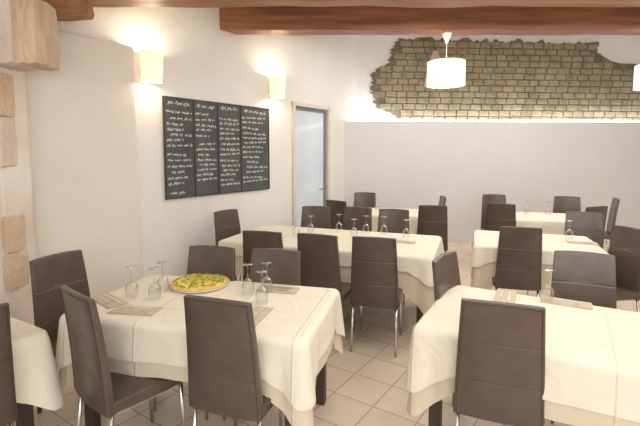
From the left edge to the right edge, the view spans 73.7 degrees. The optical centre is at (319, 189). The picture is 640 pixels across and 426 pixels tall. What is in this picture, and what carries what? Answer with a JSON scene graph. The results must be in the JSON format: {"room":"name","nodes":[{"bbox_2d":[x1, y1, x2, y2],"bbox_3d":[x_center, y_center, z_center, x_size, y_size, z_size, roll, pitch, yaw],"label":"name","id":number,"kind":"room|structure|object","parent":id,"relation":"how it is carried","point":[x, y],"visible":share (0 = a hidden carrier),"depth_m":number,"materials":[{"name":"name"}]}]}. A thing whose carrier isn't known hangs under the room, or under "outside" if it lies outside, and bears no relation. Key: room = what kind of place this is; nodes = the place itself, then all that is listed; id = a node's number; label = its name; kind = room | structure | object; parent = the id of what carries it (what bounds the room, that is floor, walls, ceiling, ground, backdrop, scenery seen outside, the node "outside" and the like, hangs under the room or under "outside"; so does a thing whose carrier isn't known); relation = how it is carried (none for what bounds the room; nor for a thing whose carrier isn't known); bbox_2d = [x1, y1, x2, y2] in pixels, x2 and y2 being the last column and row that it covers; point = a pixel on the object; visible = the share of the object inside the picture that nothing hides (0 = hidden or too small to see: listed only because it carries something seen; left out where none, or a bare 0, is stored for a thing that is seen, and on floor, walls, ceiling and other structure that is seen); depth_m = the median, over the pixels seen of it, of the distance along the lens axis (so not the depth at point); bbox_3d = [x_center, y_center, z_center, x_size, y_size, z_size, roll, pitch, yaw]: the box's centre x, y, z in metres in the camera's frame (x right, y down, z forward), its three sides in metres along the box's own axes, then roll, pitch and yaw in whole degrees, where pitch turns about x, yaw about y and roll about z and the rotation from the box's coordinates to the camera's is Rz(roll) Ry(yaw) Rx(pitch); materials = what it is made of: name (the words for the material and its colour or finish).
{"room":"restaurant","nodes":[
{"label":"restaurant","id":0,"kind":"room"},
{"bbox_2d":[0,0,93,324],"bbox_3d":[-2.384,-0.166,3.279,1.038,3.080,0.777,0,5,0],"label":"wall pillar","id":1,"kind":"structure","parent":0,"point":[29,33],"depth_m":3.07,"materials":[{"name":"paint"}]},
{"bbox_2d":[27,30,141,296],"bbox_3d":[-2.597,0.032,3.254,0.089,2.690,2.600,3,6,35],"label":"wall panel","id":2,"kind":"object","parent":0,"point":[83,112],"visible":0.55,"depth_m":3.88,"materials":[{"name":"beige paint"}]},
{"bbox_2d":[57,7,356,278],"bbox_3d":[-2.846,-0.708,3.043,0.150,4.200,12.329,3,6,35],"label":"wall","id":3,"kind":"structure","parent":0,"point":[203,61],"depth_m":5.12,"materials":[{"name":"white paint"}]},
{"bbox_2d":[139,49,162,83],"bbox_3d":[-1.698,-1.230,4.299,0.243,0.300,0.228,3,6,35],"label":"wall lamp","id":4,"kind":"object","parent":3,"relation":"attached to","point":[151,61],"visible":1,"depth_m":4.21,"materials":[{"name":"white ceramic"}]},
{"bbox_2d":[162,96,269,199],"bbox_3d":[-1.194,-0.501,5.265,0.031,1.112,1.672,3,6,35],"label":"chalkboard","id":5,"kind":"object","parent":3,"relation":"attached to","point":[211,148],"visible":1,"depth_m":5.13,"materials":[{"name":"stone"}]},
{"bbox_2d":[268,74,285,98],"bbox_3d":[-0.592,-1.407,5.870,0.243,0.300,0.228,3,6,35],"label":"wall lamp","id":6,"kind":"object","parent":3,"relation":"attached to","point":[276,83],"visible":1,"depth_m":5.78,"materials":[{"name":"white ceramic"}]},
{"bbox_2d":[292,101,330,226],"bbox_3d":[-0.145,-0.148,6.855,0.096,2.420,1.000,3,6,35],"label":"door","id":7,"kind":"structure","parent":3,"relation":"in","point":[311,125],"depth_m":6.83,"materials":[{"name":"white glass"}]},
{"bbox_2d":[6,240,639,425],"bbox_3d":[0.100,1.355,4.134,14.200,0.100,12.000,0,5,0],"label":"floor","id":8,"kind":"structure","parent":0,"point":[365,385],"depth_m":2.96,"materials":[{"name":"beige tile"}]},
{"bbox_2d":[0,302,17,425],"bbox_3d":[-1.693,1.001,1.947,0.507,0.988,0.410,3,6,32],"label":"dining chair","id":9,"kind":"object","parent":8,"relation":"on","point":[8,406],"visible":1,"depth_m":1.96,"materials":[{"name":"brown leather"}]},
{"bbox_2d":[16,403,33,425],"bbox_3d":[-1.936,1.110,2.058,0.788,0.750,0.788,3,6,30],"label":"dining table","id":10,"kind":"object","parent":8,"relation":"on","point":[25,412],"visible":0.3,"depth_m":2.15,"materials":[{"name":"brown wood"}]},
{"bbox_2d":[10,317,64,410],"bbox_3d":[-1.936,0.946,2.043,0.933,0.436,0.934,3,6,30],"label":"tablecloth","id":11,"kind":"object","parent":10,"relation":"on","point":[37,382],"visible":0.84,"depth_m":2.12,"materials":[{"name":"beige fabric"}]},
{"bbox_2d":[29,250,89,413],"bbox_3d":[-1.537,0.928,2.784,0.509,0.989,0.410,2,5,22],"label":"dining chair","id":12,"kind":"object","parent":8,"relation":"on","point":[48,273],"visible":0.41,"depth_m":2.77,"materials":[{"name":"brown leather"}]},
{"bbox_2d":[60,285,185,425],"bbox_3d":[-1.046,0.971,2.290,0.410,0.988,0.507,4,7,40],"label":"dining chair","id":13,"kind":"object","parent":8,"relation":"on","point":[108,393],"visible":0.78,"depth_m":2.09,"materials":[{"name":"brown leather"}]},
{"bbox_2d":[153,245,235,419],"bbox_3d":[-0.826,0.919,2.891,0.410,0.988,0.507,1,5,14],"label":"dining chair","id":14,"kind":"object","parent":8,"relation":"on","point":[202,259],"visible":0.25,"depth_m":3.05,"materials":[{"name":"brown leather"}]},
{"bbox_2d":[84,363,325,425],"bbox_3d":[-0.666,1.058,2.650,1.388,0.750,0.788,1,5,14],"label":"dining table","id":15,"kind":"object","parent":8,"relation":"on","point":[92,418],"visible":0.08,"depth_m":2.79,"materials":[{"name":"brown wood"}]},
{"bbox_2d":[59,330,342,425],"bbox_3d":[-0.667,0.905,2.636,1.499,0.453,0.899,1,5,14],"label":"tablecloth","id":16,"kind":"object","parent":15,"relation":"on","point":[295,417],"visible":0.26,"depth_m":2.25,"materials":[{"name":"beige fabric"}]},
{"bbox_2d":[55,274,344,410],"bbox_3d":[-0.667,0.840,2.631,1.523,0.329,0.923,1,5,14],"label":"tablecloth","id":17,"kind":"object","parent":16,"relation":"on","point":[292,339],"visible":0.61,"depth_m":2.29,"materials":[{"name":"beige fabric"}]},
{"bbox_2d":[90,293,127,308],"bbox_3d":[-1.287,0.674,2.592,0.270,0.006,0.120,4,7,40],"label":"paper napkin","id":18,"kind":"object","parent":17,"relation":"on","point":[113,303],"visible":0.9,"depth_m":2.56,"materials":[{"name":"beige paper"}]},
{"bbox_2d":[104,294,119,301],"bbox_3d":[-1.274,0.667,2.614,0.210,0.004,0.015,4,7,40],"label":"knife","id":19,"kind":"object","parent":18,"relation":"on","point":[104,294],"visible":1,"depth_m":2.61,"materials":[{"name":"metal"}]},
{"bbox_2d":[125,265,137,297],"bbox_3d":[-1.173,0.574,2.655,0.078,0.196,0.078,0,5,0],"label":"wine glass","id":20,"kind":"object","parent":17,"relation":"on","point":[129,265],"visible":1,"depth_m":2.65,"materials":[{"name":"clear glass"}]},
{"bbox_2d":[106,305,161,315],"bbox_3d":[-1.052,0.689,2.429,0.270,0.006,0.120,1,5,8],"label":"paper napkin","id":21,"kind":"object","parent":17,"relation":"on","point":[150,312],"visible":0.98,"depth_m":2.40,"materials":[{"name":"beige paper"}]},
{"bbox_2d":[114,309,146,311],"bbox_3d":[-1.072,0.685,2.411,0.196,0.002,0.022,1,5,8],"label":"fork","id":22,"kind":"object","parent":21,"relation":"on","point":[114,309],"visible":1,"depth_m":2.41,"materials":[{"name":"metal"}]},
{"bbox_2d":[119,306,152,308],"bbox_3d":[-1.054,0.681,2.454,0.210,0.004,0.015,1,5,8],"label":"knife","id":23,"kind":"object","parent":21,"relation":"on","point":[120,306],"visible":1,"depth_m":2.45,"materials":[{"name":"metal"}]},
{"bbox_2d":[148,267,160,298],"bbox_3d":[-1.015,0.577,2.619,0.078,0.196,0.078,0,5,0],"label":"wine glass","id":24,"kind":"object","parent":17,"relation":"on","point":[149,267],"visible":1,"depth_m":2.62,"materials":[{"name":"clear glass"}]},
{"bbox_2d":[156,260,168,289],"bbox_3d":[-1.022,0.564,2.770,0.078,0.196,0.078,0,5,0],"label":"wine glass","id":25,"kind":"object","parent":17,"relation":"on","point":[164,261],"visible":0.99,"depth_m":2.76,"materials":[{"name":"clear glass"}]},
{"bbox_2d":[169,283,228,292],"bbox_3d":[-0.816,0.643,2.903,0.396,0.015,0.396,0,5,0],"label":"serving plate","id":26,"kind":"object","parent":17,"relation":"on","point":[228,283],"visible":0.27,"depth_m":2.73,"materials":[{"name":"white ceramic"}]},
{"bbox_2d":[170,273,229,291],"bbox_3d":[-0.809,0.624,2.905,0.386,0.031,0.387,0,5,0],"label":"pizza","id":27,"kind":"object","parent":26,"relation":"on","point":[199,282],"visible":0.99,"depth_m":2.85,"materials":[{"name":"yellow food"}]},
{"bbox_2d":[242,263,253,294],"bbox_3d":[-0.459,0.569,2.711,0.078,0.196,0.078,0,5,0],"label":"wine glass","id":28,"kind":"object","parent":17,"relation":"on","point":[243,263],"visible":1,"depth_m":2.71,"materials":[{"name":"clear glass"}]},
{"bbox_2d":[255,270,267,301],"bbox_3d":[-0.347,0.583,2.549,0.078,0.196,0.078,0,5,0],"label":"wine glass","id":29,"kind":"object","parent":17,"relation":"on","point":[257,270],"visible":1,"depth_m":2.55,"materials":[{"name":"clear glass"}]},
{"bbox_2d":[253,306,273,326],"bbox_3d":[-0.358,0.695,2.355,0.120,0.006,0.270,1,5,14],"label":"paper napkin","id":30,"kind":"object","parent":17,"relation":"on","point":[268,310],"visible":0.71,"depth_m":2.39,"materials":[{"name":"beige paper"}]},
{"bbox_2d":[254,308,266,320],"bbox_3d":[-0.333,0.690,2.353,0.015,0.004,0.210,1,5,14],"label":"knife","id":31,"kind":"object","parent":30,"relation":"on","point":[264,309],"visible":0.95,"depth_m":2.36,"materials":[{"name":"metal"}]},
{"bbox_2d":[261,261,272,292],"bbox_3d":[-0.342,0.566,2.750,0.078,0.196,0.078,0,5,0],"label":"wine glass","id":32,"kind":"object","parent":17,"relation":"on","point":[263,262],"visible":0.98,"depth_m":2.75,"materials":[{"name":"clear glass"}]},
{"bbox_2d":[257,285,299,294],"bbox_3d":[-0.275,0.656,2.798,0.270,0.006,0.120,1,5,14],"label":"paper napkin","id":33,"kind":"object","parent":17,"relation":"on","point":[294,291],"visible":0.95,"depth_m":2.77,"materials":[{"name":"beige paper"}]},
{"bbox_2d":[260,288,288,290],"bbox_3d":[-0.297,0.652,2.783,0.196,0.002,0.022,1,5,14],"label":"fork","id":34,"kind":"object","parent":33,"relation":"on","point":[260,288],"visible":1,"depth_m":2.78,"materials":[{"name":"metal"}]},
{"bbox_2d":[264,286,293,288],"bbox_3d":[-0.274,0.649,2.824,0.210,0.004,0.015,1,5,14],"label":"knife","id":35,"kind":"object","parent":33,"relation":"on","point":[264,286],"visible":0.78,"depth_m":2.82,"materials":[{"name":"metal"}]},
{"bbox_2d":[183,294,273,425],"bbox_3d":[-0.408,0.977,2.230,0.410,0.988,0.507,2,5,19],"label":"dining chair","id":36,"kind":"object","parent":8,"relation":"on","point":[224,375],"visible":0.91,"depth_m":2.00,"materials":[{"name":"brown leather"}]},
{"bbox_2d":[214,209,242,280],"bbox_3d":[-0.916,0.743,4.898,0.507,0.988,0.410,3,6,34],"label":"dining chair","id":37,"kind":"object","parent":8,"relation":"on","point":[227,224],"visible":0.41,"depth_m":4.96,"materials":[{"name":"brown leather"}]},
{"bbox_2d":[223,248,300,425],"bbox_3d":[-0.358,0.927,2.799,0.410,0.988,0.507,1,5,14],"label":"dining chair","id":38,"kind":"object","parent":8,"relation":"on","point":[285,267],"visible":0.27,"depth_m":2.96,"materials":[{"name":"brown leather"}]},
{"bbox_2d":[242,230,282,281],"bbox_3d":[-0.446,0.829,3.921,0.410,0.988,0.507,1,5,14],"label":"dining chair","id":39,"kind":"object","parent":8,"relation":"on","point":[252,239],"visible":0.29,"depth_m":3.67,"materials":[{"name":"brown leather"}]},
{"bbox_2d":[301,206,329,228],"bbox_3d":[-0.095,0.719,5.169,0.410,0.988,0.507,1,5,12],"label":"dining chair","id":40,"kind":"object","parent":8,"relation":"on","point":[321,218],"visible":0.38,"depth_m":5.33,"materials":[{"name":"brown leather"}]},
{"bbox_2d":[297,233,354,351],"bbox_3d":[0.056,0.841,3.780,0.410,0.988,0.507,2,5,22],"label":"dining chair","id":41,"kind":"object","parent":8,"relation":"on","point":[320,261],"visible":0.56,"depth_m":3.55,"materials":[{"name":"brown leather"}]},
{"bbox_2d":[235,275,422,323],"bbox_3d":[0.134,0.893,4.534,2.088,0.750,0.988,2,5,20],"label":"dining table","id":42,"kind":"object","parent":8,"relation":"on","point":[419,314],"visible":0.09,"depth_m":3.81,"materials":[{"name":"brown wood"}]},
{"bbox_2d":[235,254,440,314],"bbox_3d":[0.135,0.783,4.524,2.200,0.539,1.100,2,5,20],"label":"tablecloth","id":43,"kind":"object","parent":42,"relation":"on","point":[422,295],"visible":0.16,"depth_m":3.73,"materials":[{"name":"beige fabric"}]},
{"bbox_2d":[218,225,443,286],"bbox_3d":[0.135,0.633,4.511,2.224,0.244,1.124,2,5,20],"label":"tablecloth","id":44,"kind":"object","parent":43,"relation":"on","point":[416,259],"visible":0.5,"depth_m":4.27,"materials":[{"name":"beige fabric"}]},
{"bbox_2d":[396,240,415,243],"bbox_3d":[0.824,0.526,4.291,0.270,0.006,0.120,2,5,20],"label":"paper napkin","id":45,"kind":"object","parent":44,"relation":"on","point":[406,241],"visible":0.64,"depth_m":4.24,"materials":[{"name":"beige paper"}]},
{"bbox_2d":[326,200,346,229],"bbox_3d":[0.369,0.630,6.194,0.410,0.988,0.507,4,7,42],"label":"dining chair","id":46,"kind":"object","parent":8,"relation":"on","point":[336,207],"visible":0.22,"depth_m":5.99,"materials":[{"name":"brown leather"}]},
{"bbox_2d":[342,207,371,231],"bbox_3d":[0.372,0.726,5.091,0.410,0.988,0.507,2,6,26],"label":"dining chair","id":47,"kind":"object","parent":8,"relation":"on","point":[350,213],"visible":0.34,"depth_m":5.24,"materials":[{"name":"brown leather"}]},
{"bbox_2d":[354,192,375,207],"bbox_3d":[0.717,0.560,6.991,0.410,0.988,0.507,1,5,10],"label":"dining chair","id":48,"kind":"object","parent":8,"relation":"on","point":[361,199],"visible":0.29,"depth_m":7.15,"materials":[{"name":"brown leather"}]},
{"bbox_2d":[350,236,402,357],"bbox_3d":[0.491,0.851,3.663,0.410,0.988,0.507,1,5,16],"label":"dining chair","id":49,"kind":"object","parent":8,"relation":"on","point":[374,265],"visible":0.97,"depth_m":3.45,"materials":[{"name":"brown leather"}]},
{"bbox_2d":[377,209,409,304],"bbox_3d":[0.810,0.743,4.899,0.410,0.988,0.507,2,5,18],"label":"dining chair","id":50,"kind":"object","parent":8,"relation":"on","point":[394,221],"visible":0.34,"depth_m":5.05,"materials":[{"name":"brown leather"}]},
{"bbox_2d":[417,205,447,252],"bbox_3d":[1.476,0.674,5.692,0.410,0.988,0.507,1,5,10],"label":"dining chair","id":51,"kind":"object","parent":8,"relation":"on","point":[432,219],"visible":0.59,"depth_m":5.45,"materials":[{"name":"brown leather"}]},
{"bbox_2d":[428,399,442,425],"bbox_3d":[1.273,1.089,2.295,1.288,0.750,0.788,3,6,30],"label":"dining table","id":52,"kind":"object","parent":8,"relation":"on","point":[435,410],"visible":0.04,"depth_m":2.29,"materials":[{"name":"brown wood"}]},
{"bbox_2d":[407,377,639,425],"bbox_3d":[1.273,0.950,2.283,1.398,0.481,0.898,3,6,30],"label":"tablecloth","id":53,"kind":"object","parent":52,"relation":"on","point":[418,402],"visible":0.24,"depth_m":1.92,"materials":[{"name":"beige fabric"}]},
{"bbox_2d":[405,285,639,422],"bbox_3d":[1.273,0.881,2.277,1.422,0.349,0.922,3,6,30],"label":"tablecloth","id":54,"kind":"object","parent":53,"relation":"on","point":[592,357],"visible":0.69,"depth_m":2.11,"materials":[{"name":"beige fabric"}]},
{"bbox_2d":[493,289,516,302],"bbox_3d":[1.154,0.668,2.663,0.120,0.006,0.270,3,6,28],"label":"paper napkin","id":55,"kind":"object","parent":54,"relation":"on","point":[498,291],"visible":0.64,"depth_m":2.65,"materials":[{"name":"beige paper"}]},
{"bbox_2d":[540,296,592,309],"bbox_3d":[1.474,0.677,2.557,0.270,0.006,0.120,3,6,30],"label":"paper napkin","id":56,"kind":"object","parent":54,"relation":"on","point":[585,305],"visible":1,"depth_m":2.53,"materials":[{"name":"beige paper"}]},
{"bbox_2d":[540,268,554,299],"bbox_3d":[1.378,0.580,2.583,0.078,0.196,0.078,0,5,0],"label":"wine glass","id":57,"kind":"object","parent":56,"relation":"on","point":[542,268],"visible":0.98,"depth_m":2.58,"materials":[{"name":"clear glass"}]},
{"bbox_2d":[544,299,581,305],"bbox_3d":[1.448,0.673,2.548,0.196,0.002,0.022,3,6,30],"label":"fork","id":58,"kind":"object","parent":56,"relation":"on","point":[544,299],"visible":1,"depth_m":2.54,"materials":[{"name":"metal"}]},
{"bbox_2d":[545,297,582,302],"bbox_3d":[1.482,0.670,2.581,0.210,0.004,0.015,3,6,30],"label":"knife","id":59,"kind":"object","parent":56,"relation":"on","point":[545,297],"visible":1,"depth_m":2.58,"materials":[{"name":"metal"}]},
{"bbox_2d":[438,196,445,205],"bbox_3d":[1.664,0.595,6.589,0.507,0.988,0.410,1,5,6],"label":"dining chair","id":60,"kind":"object","parent":8,"relation":"on","point":[442,201],"visible":0.15,"depth_m":6.51,"materials":[{"name":"brown leather"}]},
{"bbox_2d":[432,251,506,425],"bbox_3d":[0.989,0.935,2.705,0.507,0.988,0.410,4,6,38],"label":"dining chair","id":61,"kind":"object","parent":8,"relation":"on","point":[445,267],"visible":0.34,"depth_m":2.78,"materials":[{"name":"brown leather"}]},
{"bbox_2d":[480,194,505,229],"bbox_3d":[2.752,0.589,6.657,0.410,0.988,0.507,1,5,8],"label":"dining chair","id":62,"kind":"object","parent":8,"relation":"on","point":[486,198],"visible":0.4,"depth_m":6.83,"materials":[{"name":"brown leather"}]},
{"bbox_2d":[452,298,545,425],"bbox_3d":[0.897,0.981,2.176,0.410,0.988,0.507,2,5,20],"label":"dining chair","id":63,"kind":"object","parent":8,"relation":"on","point":[500,372],"visible":1,"depth_m":1.96,"materials":[{"name":"brown leather"}]},
{"bbox_2d":[485,203,515,230],"bbox_3d":[2.502,0.658,5.875,0.410,0.988,0.507,3,6,30],"label":"dining chair","id":64,"kind":"object","parent":8,"relation":"on","point":[498,215],"visible":0.37,"depth_m":5.65,"materials":[{"name":"brown leather"}]},
{"bbox_2d":[489,226,542,296],"bbox_3d":[1.871,0.812,4.115,0.410,0.988,0.507,1,5,14],"label":"dining chair","id":65,"kind":"object","parent":8,"relation":"on","point":[519,251],"visible":0.9,"depth_m":3.89,"materials":[{"name":"brown leather"}]},
{"bbox_2d":[553,196,580,212],"bbox_3d":[3.700,0.615,6.364,0.410,0.988,0.507,2,5,20],"label":"dining chair","id":66,"kind":"object","parent":8,"relation":"on","point":[561,204],"visible":0.31,"depth_m":6.52,"materials":[{"name":"brown leather"}]},
{"bbox_2d":[550,250,616,423],"bbox_3d":[1.692,0.933,2.724,0.410,0.988,0.507,2,5,24],"label":"dining chair","id":67,"kind":"object","parent":8,"relation":"on","point":[583,276],"visible":0.39,"depth_m":2.87,"materials":[{"name":"brown leather"}]},
{"bbox_2d":[564,211,602,248],"bbox_3d":[2.881,0.764,4.661,0.410,0.988,0.507,2,6,26],"label":"dining chair","id":68,"kind":"object","parent":8,"relation":"on","point":[589,225],"visible":0.3,"depth_m":4.80,"materials":[{"name":"brown leather"}]},
{"bbox_2d":[585,206,607,242],"bbox_3d":[3.389,0.683,5.583,0.410,0.988,0.507,-2,5,-20],"label":"dining chair","id":69,"kind":"object","parent":8,"relation":"on","point":[597,209],"visible":0.21,"depth_m":5.34,"materials":[{"name":"brown leather"}]},
{"bbox_2d":[604,198,619,252],"bbox_3d":[4.136,0.613,6.384,0.507,0.988,0.410,2,6,26],"label":"dining chair","id":70,"kind":"object","parent":8,"relation":"on","point":[612,216],"visible":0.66,"depth_m":6.24,"materials":[{"name":"brown leather"}]},
{"bbox_2d":[608,225,639,311],"bbox_3d":[2.562,0.837,3.829,0.507,0.988,0.410,-1,5,-7],"label":"dining chair","id":71,"kind":"object","parent":8,"relation":"on","point":[624,245],"visible":0.54,"depth_m":3.79,"materials":[{"name":"brown leather"}]},
{"bbox_3d":[1.030,0.718,6.537,1.288,0.750,0.788,1,5,10],"label":"dining table","id":72,"kind":"object","parent":8,"relation":"on","visible":0},
{"bbox_2d":[372,208,418,233],"bbox_3d":[1.030,0.562,6.524,1.432,0.453,0.932,1,5,10],"label":"tablecloth","id":73,"kind":"object","parent":72,"relation":"on","point":[413,213],"visible":0.14,"depth_m":6.13,"materials":[{"name":"beige fabric"}]},
{"bbox_3d":[2.192,0.903,4.417,1.088,0.750,0.838,2,5,20],"label":"dining table","id":74,"kind":"object","parent":8,"relation":"on","visible":0},
{"bbox_2d":[471,261,552,289],"bbox_3d":[2.193,0.818,4.409,1.199,0.589,0.950,2,5,20],"label":"tablecloth","id":75,"kind":"object","parent":74,"relation":"on","point":[481,276],"visible":0.2,"depth_m":4.14,"materials":[{"name":"beige fabric"}]},
{"bbox_2d":[469,230,609,266],"bbox_3d":[2.192,0.639,4.393,1.223,0.235,0.974,2,5,20],"label":"tablecloth","id":76,"kind":"object","parent":75,"relation":"on","point":[484,245],"visible":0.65,"depth_m":4.14,"materials":[{"name":"beige fabric"}]},
{"bbox_2d":[566,240,598,244],"bbox_3d":[2.604,0.530,4.244,0.270,0.006,0.120,2,5,20],"label":"paper napkin","id":77,"kind":"object","parent":76,"relation":"on","point":[567,241],"visible":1,"depth_m":4.22,"materials":[{"name":"beige paper"}]},
{"bbox_3d":[3.120,0.759,6.069,1.188,0.750,0.788,1,5,15],"label":"dining table","id":78,"kind":"object","parent":8,"relation":"on","visible":0},
{"bbox_2d":[516,212,565,234],"bbox_3d":[3.118,0.623,6.057,1.331,0.493,0.934,1,5,15],"label":"tablecloth","id":79,"kind":"object","parent":78,"relation":"on","point":[554,223],"visible":0.2,"depth_m":5.71,"materials":[{"name":"beige fabric"}]},
{"bbox_2d":[344,121,639,241],"bbox_3d":[3.799,-0.156,8.153,6.820,2.210,0.500,0,5,-4],"label":"wall","id":80,"kind":"structure","parent":0,"point":[407,164],"depth_m":7.84,"materials":[{"name":"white paint"}]},
{"bbox_2d":[347,119,639,121],"bbox_3d":[3.597,-1.260,7.861,6.250,0.039,0.040,0,5,-4],"label":"led strip","id":81,"kind":"object","parent":80,"relation":"on","point":[468,120],"visible":0.89,"depth_m":7.81,"materials":[{"name":"white plastic"}]},
{"bbox_2d":[356,35,639,118],"bbox_3d":[3.645,-2.335,8.163,7.100,2.250,0.280,0,5,-4],"label":"wall","id":82,"kind":"structure","parent":0,"point":[373,51],"depth_m":7.92,"materials":[{"name":"white paint"}]},
{"bbox_2d":[370,37,639,119],"bbox_3d":[3.880,-2.032,8.028,5.952,1.569,0.087,0,5,-4],"label":"wall","id":83,"kind":"structure","parent":0,"point":[517,79],"depth_m":8.00,"materials":[{"name":"brick"}]},
{"bbox_3d":[0.250,-1.933,3.645,13.700,1.840,11.600,0,5,0],"label":"ceiling","id":84,"kind":"structure","parent":0,"visible":0},
{"bbox_2d":[89,0,639,7],"bbox_3d":[2.200,-1.678,3.517,9.400,0.270,0.318,0,5,0],"label":"ceiling beam","id":85,"kind":"structure","parent":84,"relation":"attached to","point":[96,3],"depth_m":3.58,"materials":[{"name":"brown wood"}]},
{"bbox_2d":[219,6,639,35],"bbox_3d":[2.770,-2.118,5.266,8.260,0.379,0.277,0,5,0],"label":"ceiling beam","id":86,"kind":"structure","parent":84,"relation":"attached to","point":[268,20],"depth_m":5.14,"materials":[{"name":"brown wood"}]},
{"bbox_2d":[426,32,465,88],"bbox_3d":[1.570,-1.616,5.309,0.468,0.645,0.468,0,5,0],"label":"pendant lamp","id":87,"kind":"object","parent":86,"relation":"hanging from","point":[446,72],"visible":1,"depth_m":5.15,"materials":[{"name":"white fabric"}]},
{"bbox_2d":[428,83,463,86],"bbox_3d":[1.570,-1.312,5.336,0.456,0.001,0.456,0,5,0],"label":"diffuser","id":88,"kind":"object","parent":87,"relation":"attached to","point":[439,84],"depth_m":5.35,"materials":[{"name":"white plastic"}]},
{"bbox_2d":[633,64,639,90],"bbox_3d":[4.200,-1.587,5.312,0.468,0.645,0.468,0,5,0],"label":"pendant lamp","id":89,"kind":"object","parent":86,"relation":"hanging from","point":[636,82],"visible":1,"depth_m":5.36,"materials":[{"name":"white fabric"}]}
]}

